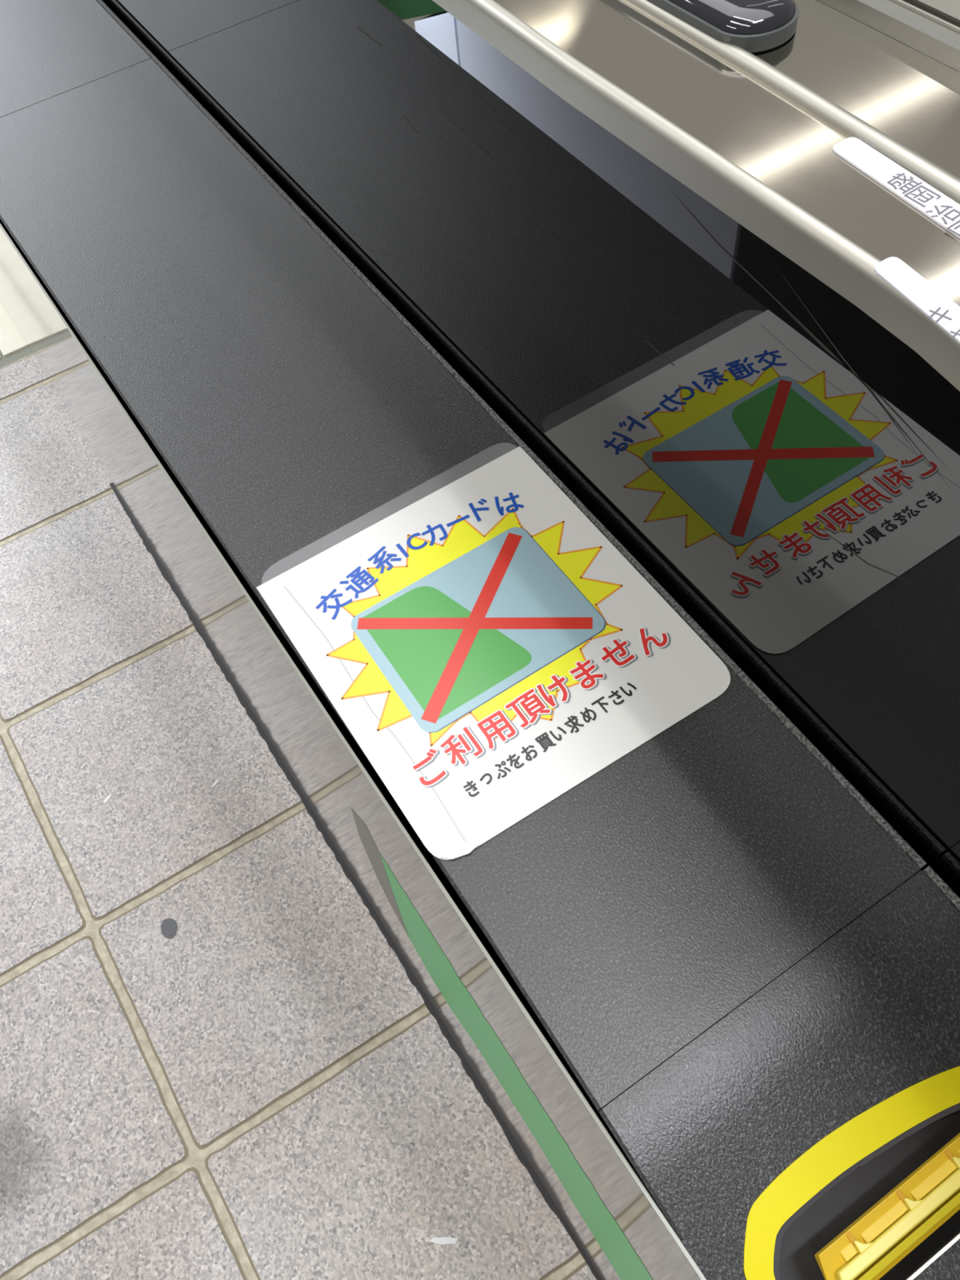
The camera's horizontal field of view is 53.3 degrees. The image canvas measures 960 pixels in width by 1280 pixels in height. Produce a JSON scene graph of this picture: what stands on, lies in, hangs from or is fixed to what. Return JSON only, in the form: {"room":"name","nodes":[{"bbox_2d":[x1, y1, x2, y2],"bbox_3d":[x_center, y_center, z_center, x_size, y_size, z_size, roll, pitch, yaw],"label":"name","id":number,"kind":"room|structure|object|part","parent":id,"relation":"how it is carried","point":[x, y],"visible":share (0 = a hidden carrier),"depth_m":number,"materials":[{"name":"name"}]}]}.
{"room":"transit interior","nodes":[
{"label":"transit interior","id":0,"kind":"room"},
{"bbox_2d":[0,302,596,1279],"bbox_3d":[-1.071,-0.420,1.976,4.167,0.020,5.667,-31,60,-13],"label":"floor","id":1,"kind":"structure","parent":0,"point":[264,1089],"depth_m":1.32,"materials":[{"name":"tile"}]},
{"bbox_2d":[103,794,111,803],"bbox_3d":[-0.580,0.247,1.489,0.005,0.001,0.016,22,63,19],"label":"paper scrap","id":2,"kind":"object","parent":1,"relation":"on","point":[108,797],"visible":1,"depth_m":1.49,"materials":[{"name":"white paper"}]},
{"bbox_2d":[160,918,177,938],"bbox_3d":[-0.445,0.413,1.370,0.024,0.001,0.032,-31,60,-13],"label":"gum stain","id":3,"kind":"object","parent":1,"relation":"on","point":[169,927],"visible":1,"depth_m":1.37,"materials":[{"name":"grey"}]},
{"bbox_2d":[212,778,218,786],"bbox_3d":[-0.411,0.222,1.487,0.004,0.001,0.015,25,63,20],"label":"paper scrap","id":4,"kind":"object","parent":1,"relation":"on","point":[217,780],"visible":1,"depth_m":1.49,"materials":[{"name":"white paper"}]},
{"bbox_2d":[430,1236,457,1244],"bbox_3d":[-0.043,0.714,1.137,0.034,0.001,0.007,-5,57,3],"label":"paper scrap","id":5,"kind":"object","parent":1,"relation":"on","point":[444,1240],"visible":1,"depth_m":1.14,"materials":[{"name":"white paper"}]},
{"bbox_2d":[0,0,959,1279],"bbox_3d":[-0.472,-0.345,1.258,0.222,1.000,2.717,-31,60,-13],"label":"gate","id":6,"kind":"object","parent":1,"relation":"on","point":[704,993],"visible":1,"depth_m":0.40,"materials":[{"name":"black metal"}]},
{"bbox_3d":[-0.563,-0.579,0.832,0.001,0.001,2.717,-32,60,-14],"label":"panel trim","id":7,"kind":"part","parent":6,"relation":"part of","materials":[{"name":"grey metal"}]},
{"bbox_3d":[-0.529,-0.309,1.246,0.027,0.992,2.718,-32,60,-14],"label":"panel","id":8,"kind":"part","parent":6,"relation":"part of","materials":[{"name":"grey"}]},
{"bbox_2d":[256,442,730,860],"bbox_3d":[0.000,-0.006,0.399,0.139,0.001,0.165,-31,60,-13],"label":"sticker","id":9,"kind":"object","parent":6,"relation":"on","point":[487,650],"visible":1,"depth_m":0.39,"materials":[{"name":"white paper"}]},
{"bbox_2d":[351,527,604,732],"bbox_3d":[-0.002,-0.007,0.400,0.088,0.001,0.067,-31,60,-13],"label":"picture","id":10,"kind":"object","parent":9,"relation":"on","point":[465,634],"depth_m":0.40,"materials":[{"name":"multicoloured paper"}]},
{"bbox_2d":[102,0,959,897],"bbox_3d":[-0.184,-0.197,1.017,0.004,1.197,2.133,-31,60,-13],"label":"panel","id":11,"kind":"object","parent":1,"relation":"on","point":[782,464],"visible":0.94,"depth_m":0.33,"materials":[{"name":"black plastic"}]},
{"bbox_2d":[432,0,959,391],"bbox_3d":[0.043,-0.194,0.980,0.434,1.214,1.683,-31,60,-13],"label":"countertop","id":12,"kind":"structure","parent":1,"relation":"on","point":[754,135],"depth_m":0.22,"materials":[{"name":"silver metal"}]},
{"bbox_2d":[646,0,799,53],"bbox_3d":[0.036,-0.188,0.257,0.022,0.007,0.129,-31,60,-13],"label":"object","id":13,"kind":"object","parent":12,"relation":"on","point":[752,25],"visible":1,"depth_m":0.23,"materials":[{"name":"glossy black plastic"},{"name":"grey plastic"}]},
{"bbox_2d":[493,0,959,306],"bbox_3d":[-0.173,-0.417,0.433,0.042,0.008,1.683,-31,60,-13],"label":"tray","id":14,"kind":"object","parent":12,"relation":"on","point":[754,135],"depth_m":0.21,"materials":[{"name":"silver metal"}]},
{"bbox_2d":[751,0,959,178],"bbox_3d":[-0.154,-0.428,0.438,0.044,0.008,1.683,-31,60,-13],"label":"tray","id":15,"kind":"object","parent":12,"relation":"on","point":[883,74],"depth_m":0.22,"materials":[{"name":"silver metal"}]},
{"bbox_3d":[-0.134,-0.441,0.442,0.005,0.012,1.683,-31,60,-13],"label":"edge rail","id":16,"kind":"part","parent":12,"relation":"part of","materials":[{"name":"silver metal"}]},
{"bbox_2d":[832,137,959,239],"bbox_3d":[0.110,-0.060,0.172,0.008,0.001,0.133,-28,59,-11],"label":"label","id":17,"kind":"object","parent":12,"relation":"attached to","point":[934,204],"visible":1,"depth_m":0.20,"materials":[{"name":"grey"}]},
{"bbox_2d":[874,257,959,343],"bbox_3d":[0.098,-0.038,0.160,0.009,0.001,0.094,-24,58,-9],"label":"label","id":18,"kind":"object","parent":12,"relation":"attached to","point":[930,300],"visible":1,"depth_m":0.18,"materials":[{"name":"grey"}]},
{"bbox_3d":[0.021,-0.533,0.482,0.357,0.011,1.683,-31,60,-13],"label":"panel","id":19,"kind":"part","parent":12,"relation":"part of","materials":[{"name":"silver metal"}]}
]}

